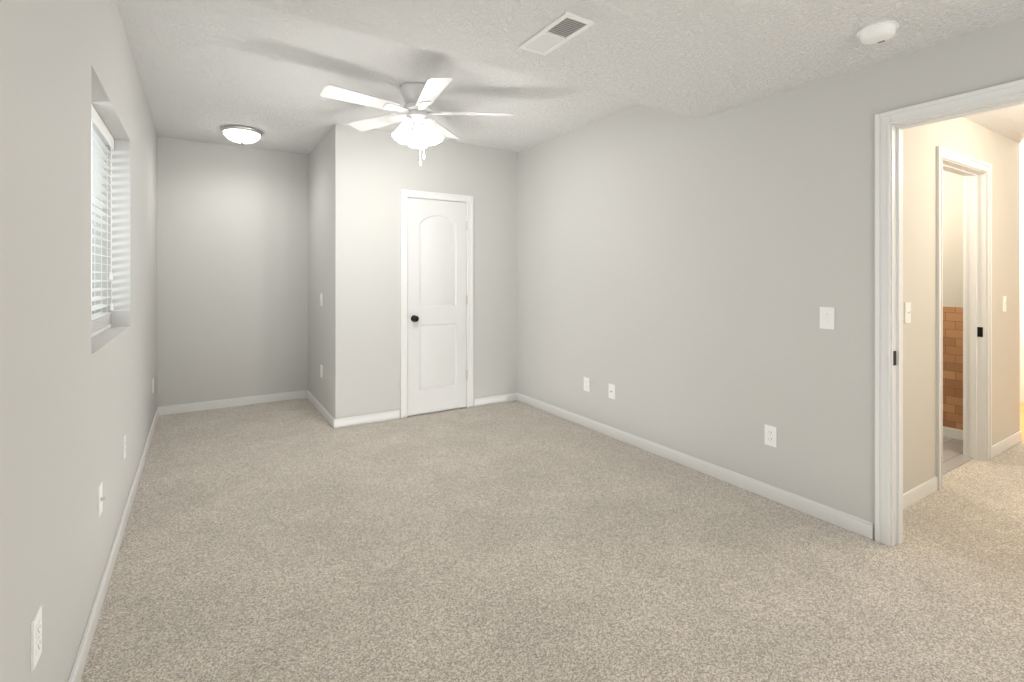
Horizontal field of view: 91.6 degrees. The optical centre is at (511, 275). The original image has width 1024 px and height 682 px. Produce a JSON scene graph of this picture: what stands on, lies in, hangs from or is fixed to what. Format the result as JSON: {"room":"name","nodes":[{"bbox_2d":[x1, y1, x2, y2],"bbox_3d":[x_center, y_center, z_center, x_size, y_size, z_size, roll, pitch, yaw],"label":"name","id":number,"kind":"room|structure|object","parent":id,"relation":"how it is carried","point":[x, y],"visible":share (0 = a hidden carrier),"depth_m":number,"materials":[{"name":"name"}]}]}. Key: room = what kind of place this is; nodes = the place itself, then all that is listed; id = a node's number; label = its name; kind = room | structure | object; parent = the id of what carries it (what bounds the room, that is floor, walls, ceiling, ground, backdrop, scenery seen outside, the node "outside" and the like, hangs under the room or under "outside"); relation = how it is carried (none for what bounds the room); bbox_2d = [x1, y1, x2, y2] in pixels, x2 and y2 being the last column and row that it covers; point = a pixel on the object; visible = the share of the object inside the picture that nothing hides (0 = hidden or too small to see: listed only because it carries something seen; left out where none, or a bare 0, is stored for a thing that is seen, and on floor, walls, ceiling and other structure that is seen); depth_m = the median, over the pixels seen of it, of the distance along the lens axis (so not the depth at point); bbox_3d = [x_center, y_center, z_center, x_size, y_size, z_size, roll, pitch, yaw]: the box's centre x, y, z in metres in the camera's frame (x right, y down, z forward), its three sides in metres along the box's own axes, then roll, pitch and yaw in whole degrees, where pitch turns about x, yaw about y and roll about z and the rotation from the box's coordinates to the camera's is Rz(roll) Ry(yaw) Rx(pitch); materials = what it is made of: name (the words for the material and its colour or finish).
{"room":"empty bedroom","nodes":[
{"label":"empty bedroom","id":0,"kind":"room"},
{"bbox_2d":[0,0,156,681],"bbox_3d":[-1.687,-0.050,1.769,0.300,2.720,6.890,0,0,-32],"label":"wall","id":1,"kind":"structure","parent":0,"point":[77,402],"depth_m":1.46,"materials":[{"name":"grey paint"}]},
{"bbox_2d":[31,605,41,671],"bbox_3d":[-1.156,0.880,1.211,0.008,0.117,0.072,0,0,-32],"label":"electrical outlet","id":2,"kind":"object","parent":1,"relation":"attached to","point":[36,636],"visible":1,"depth_m":1.20,"materials":[{"name":"white plastic"}]},
{"bbox_2d":[98,482,105,517],"bbox_3d":[-1.634,0.890,1.986,0.020,0.117,0.072,0,0,-32],"label":"outlet","id":3,"kind":"object","parent":1,"relation":"attached to","point":[100,498],"visible":1,"depth_m":1.97,"materials":[{"name":"white plastic"}]},
{"bbox_2d":[91,103,113,337],"bbox_3d":[-1.963,-0.245,2.299,0.074,1.066,1.204,0,0,-32],"label":"window blinds","id":4,"kind":"object","parent":1,"relation":"attached to","point":[101,137],"visible":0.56,"depth_m":2.59,"materials":[{"name":"white plastic"}]},
{"bbox_2d":[68,407,159,681],"bbox_3d":[-1.549,1.269,1.844,0.013,0.082,6.670,0,0,-32],"label":"baseboard","id":5,"kind":"structure","parent":1,"relation":"attached to","point":[78,667],"depth_m":2.07,"materials":[{"name":"white wood"}]},
{"bbox_2d":[111,148,129,310],"bbox_3d":[-2.236,-0.265,2.846,0.085,0.930,0.001,0,0,-32],"label":"window reveal","id":6,"kind":"object","parent":1,"relation":"attached to","point":[121,228],"visible":0.8,"depth_m":2.85,"materials":[{"name":"white paint"}]},
{"bbox_2d":[123,434,125,459],"bbox_3d":[-2.037,0.900,2.618,0.008,0.117,0.072,0,0,-32],"label":"electrical outlet","id":7,"kind":"object","parent":1,"relation":"attached to","point":[124,446],"visible":1,"depth_m":2.60,"materials":[{"name":"white plastic"}]},
{"bbox_2d":[157,136,307,406],"bbox_3d":[-1.959,-0.050,5.593,3.300,2.720,0.120,0,0,-32],"label":"wall","id":8,"kind":"structure","parent":0,"point":[232,271],"depth_m":4.98,"materials":[{"name":"grey paint"}]},
{"bbox_2d":[160,390,303,415],"bbox_3d":[-2.748,1.269,5.020,1.295,0.082,0.013,0,0,-32],"label":"baseboard","id":9,"kind":"structure","parent":8,"relation":"attached to","point":[199,406],"depth_m":4.97,"materials":[{"name":"white wood"}]},
{"bbox_2d":[308,128,331,414],"bbox_3d":[-1.840,-0.050,4.904,0.120,2.720,1.175,0,0,-32],"label":"wall","id":10,"kind":"structure","parent":0,"point":[319,247],"depth_m":4.81,"materials":[{"name":"grey paint"}]},
{"bbox_2d":[304,390,339,428],"bbox_3d":[-1.850,1.269,4.796,0.013,0.082,1.268,0,0,-32],"label":"baseboard","id":11,"kind":"structure","parent":10,"relation":"attached to","point":[335,423],"depth_m":4.67,"materials":[{"name":"white wood"}]},
{"bbox_2d":[116,0,638,154],"bbox_3d":[-1.035,-1.360,4.007,3.180,0.100,3.550,0,0,-32],"label":"ceiling","id":12,"kind":"structure","parent":0,"point":[207,70],"depth_m":3.37,"materials":[{"name":"white paint"}]},
{"bbox_2d":[221,125,262,144],"bbox_3d":[-2.426,-1.246,4.475,0.332,0.129,0.332,0,0,-32],"label":"flush-mount light","id":13,"kind":"object","parent":12,"relation":"attached to","point":[241,134],"visible":1,"depth_m":4.38,"materials":[{"name":"white glass"}]},
{"bbox_2d":[320,77,512,165],"bbox_3d":[-0.667,-1.036,3.445,1.267,0.549,1.274,0,0,-32],"label":"ceiling fan","id":14,"kind":"object","parent":12,"relation":"attached to","point":[419,98],"visible":1,"depth_m":3.40,"materials":[{"name":"white"}]},
{"bbox_2d":[332,123,516,418],"bbox_3d":[-0.761,-0.050,4.816,1.855,2.720,0.120,0,0,-32],"label":"wall","id":15,"kind":"structure","parent":0,"point":[374,171],"depth_m":4.53,"materials":[{"name":"grey paint"}]},
{"bbox_2d":[340,410,399,427],"bbox_3d":[-1.262,1.269,4.425,0.540,0.082,0.016,0,0,-32],"label":"baseboard","id":16,"kind":"structure","parent":15,"relation":"attached to","point":[389,415],"depth_m":4.41,"materials":[{"name":"white wood"}]},
{"bbox_2d":[400,189,472,418],"bbox_3d":[-0.724,0.257,4.800,0.748,2.107,0.188,0,0,-32],"label":"door","id":17,"kind":"structure","parent":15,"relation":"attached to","point":[466,279],"depth_m":4.77,"materials":[{"name":"white wood"}]},
{"bbox_2d":[474,393,515,406],"bbox_3d":[-0.172,1.269,5.106,0.490,0.082,0.013,0,0,-32],"label":"baseboard","id":18,"kind":"structure","parent":15,"relation":"attached to","point":[509,397],"depth_m":5.09,"materials":[{"name":"white wood"}]},
{"bbox_2d":[80,398,1023,681],"bbox_3d":[0.796,1.350,3.325,6.160,0.080,6.890,0,0,-32],"label":"floor","id":19,"kind":"structure","parent":0,"point":[304,540],"depth_m":2.24,"materials":[{"name":"beige carpet"}]},
{"bbox_2d":[237,0,1023,118],"bbox_3d":[0.735,-1.232,1.181,3.180,0.357,3.120,0,0,-32],"label":"ceiling","id":20,"kind":"structure","parent":0,"point":[697,59],"depth_m":2.18,"materials":[{"name":"white paint"}]},
{"bbox_2d":[519,12,594,54],"bbox_3d":[0.186,-1.048,2.170,0.150,0.010,0.350,0,0,-32],"label":"ceiling vent","id":21,"kind":"object","parent":20,"relation":"in","point":[563,28],"visible":1,"depth_m":2.15,"materials":[{"name":"white metal"}]},
{"bbox_2d":[856,20,899,44],"bbox_3d":[1.557,-1.028,2.120,0.148,0.050,0.148,0,0,-32],"label":"smoke detector","id":22,"kind":"object","parent":20,"relation":"attached to","point":[878,32],"visible":1,"depth_m":2.08,"materials":[{"name":"white plastic"}]},
{"bbox_2d":[517,17,1023,539],"bbox_3d":[1.218,-0.050,3.518,0.120,2.720,6.770,0,0,-32],"label":"wall","id":23,"kind":"structure","parent":0,"point":[681,279],"depth_m":3.13,"materials":[{"name":"grey paint"}]},
{"bbox_2d":[584,377,589,391],"bbox_3d":[0.646,0.938,4.311,0.008,0.117,0.072,0,0,-32],"label":"electrical outlet","id":24,"kind":"object","parent":23,"relation":"attached to","point":[586,384],"visible":1,"depth_m":4.30,"materials":[{"name":"white plastic"}]},
{"bbox_2d":[608,383,614,398],"bbox_3d":[0.805,0.938,4.045,0.020,0.117,0.072,0,0,-32],"label":"outlet","id":25,"kind":"object","parent":23,"relation":"attached to","point":[611,391],"visible":1,"depth_m":4.05,"materials":[{"name":"white plastic"}]},
{"bbox_2d":[516,392,872,539],"bbox_3d":[0.922,1.269,3.863,0.013,0.082,3.282,0,0,-32],"label":"baseboard","id":26,"kind":"structure","parent":23,"relation":"attached to","point":[854,524],"depth_m":3.16,"materials":[{"name":"white wood"}]},
{"bbox_2d":[764,424,776,447],"bbox_3d":[1.517,0.938,2.921,0.008,0.117,0.072,0,0,-32],"label":"electrical outlet","id":27,"kind":"object","parent":23,"relation":"attached to","point":[770,435],"visible":1,"depth_m":2.92,"materials":[{"name":"white plastic"}]},
{"bbox_2d":[820,307,833,329],"bbox_3d":[1.678,0.225,2.656,0.016,0.117,0.072,0,0,-32],"label":"double light switch","id":28,"kind":"object","parent":23,"relation":"attached to","point":[826,317],"visible":1,"depth_m":2.65,"materials":[{"name":"white plastic"}]},
{"bbox_2d":[875,79,1023,546],"bbox_3d":[2.107,0.257,2.099,0.156,2.107,0.944,0,0,-32],"label":"door frame","id":29,"kind":"structure","parent":23,"relation":"attached to","point":[884,121],"depth_m":2.43,"materials":[{"name":"white wood"}]},
{"bbox_2d":[893,351,895,365],"bbox_3d":[1.864,0.400,2.424,0.030,0.070,0.003,0,0,-32],"label":"strike plate","id":30,"kind":"object","parent":29,"relation":"attached to","point":[894,357],"visible":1,"depth_m":2.42,"materials":[{"name":"black metal"}]},
{"bbox_2d":[943,170,962,306],"bbox_3d":[3.221,-0.452,4.691,0.120,1.403,1.870,0,0,-32],"label":"wall","id":31,"kind":"structure","parent":0,"point":[952,239],"depth_m":4.03,"materials":[{"name":"grey paint"}]},
{"bbox_2d":[943,306,962,429],"bbox_3d":[3.217,0.780,4.688,0.130,1.060,1.870,0,0,-32],"label":"wall tile","id":32,"kind":"structure","parent":0,"point":[952,367],"depth_m":4.01,"materials":[{"name":"brown tile"}]},
{"bbox_2d":[943,426,962,439],"bbox_3d":[3.156,1.269,4.651,0.013,0.082,1.870,0,0,-32],"label":"baseboard","id":33,"kind":"structure","parent":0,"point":[954,433],"depth_m":4.01,"materials":[{"name":"white wood"}]},
{"bbox_2d":[943,436,972,474],"bbox_3d":[2.457,1.348,4.177,2.000,0.084,1.930,0,0,-32],"label":"floor","id":34,"kind":"structure","parent":0,"point":[954,457],"depth_m":3.62,"materials":[{"name":"grey tile"}]},
{"bbox_2d":[903,117,1019,492],"bbox_3d":[2.919,0.079,3.327,2.560,2.463,0.120,0,0,-32],"label":"wall","id":35,"kind":"structure","parent":0,"point":[997,151],"depth_m":3.04,"materials":[{"name":"grey paint"}]},
{"bbox_2d":[905,302,910,322],"bbox_3d":[2.260,0.210,2.834,0.072,0.117,0.016,0,0,-32],"label":"light switch","id":36,"kind":"object","parent":35,"relation":"attached to","point":[908,312],"visible":1,"depth_m":2.83,"materials":[{"name":"white plastic"}]},
{"bbox_2d":[903,476,937,509],"bbox_3d":[2.234,1.269,2.821,0.862,0.082,0.013,0,0,-32],"label":"baseboard","id":37,"kind":"structure","parent":35,"relation":"attached to","point":[919,492],"depth_m":2.91,"materials":[{"name":"white wood"}]},
{"bbox_2d":[936,146,991,489],"bbox_3d":[2.982,0.257,3.357,0.954,2.107,0.139,0,0,-32],"label":"door frame","id":38,"kind":"structure","parent":35,"relation":"attached to","point":[974,312],"depth_m":3.55,"materials":[{"name":"white wood"}]},
{"bbox_2d":[977,327,982,336],"bbox_3d":[3.343,0.400,3.554,0.002,0.070,0.030,0,0,-32],"label":"strike plate","id":39,"kind":"object","parent":38,"relation":"attached to","point":[979,331],"visible":1,"depth_m":3.55,"materials":[{"name":"black metal"}]},
{"bbox_2d":[1002,296,1006,311],"bbox_3d":[3.709,0.210,3.742,0.072,0.117,0.016,0,0,-32],"label":"light switch","id":40,"kind":"object","parent":35,"relation":"attached to","point":[1004,302],"visible":1,"depth_m":3.73,"materials":[{"name":"white plastic"}]},
{"bbox_2d":[992,431,1021,457],"bbox_3d":[3.732,1.269,3.759,0.722,0.082,0.013,0,0,-32],"label":"baseboard","id":41,"kind":"structure","parent":35,"relation":"attached to","point":[1014,439],"depth_m":3.74,"materials":[{"name":"white wood"}]},
{"bbox_2d":[963,104,1023,144],"bbox_3d":[4.236,-1.103,2.807,4.240,0.100,2.160,0,0,-32],"label":"ceiling","id":42,"kind":"structure","parent":0,"point":[1008,122],"depth_m":3.39,"materials":[{"name":"white paint"}]},
{"bbox_2d":[1020,402,1023,441],"bbox_3d":[4.819,1.349,4.288,1.680,0.082,4.250,0,0,-32],"label":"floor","id":43,"kind":"structure","parent":0,"point":[1021,416],"depth_m":4.54,"materials":[{"name":"beige"}]},
{"bbox_2d":[1020,149,1023,402],"bbox_3d":[5.555,-0.050,4.808,0.120,2.720,4.350,0,0,-32],"label":"wall","id":44,"kind":"structure","parent":0,"point":[1022,275],"depth_m":5.14,"materials":[{"name":"white paint"}]}
]}

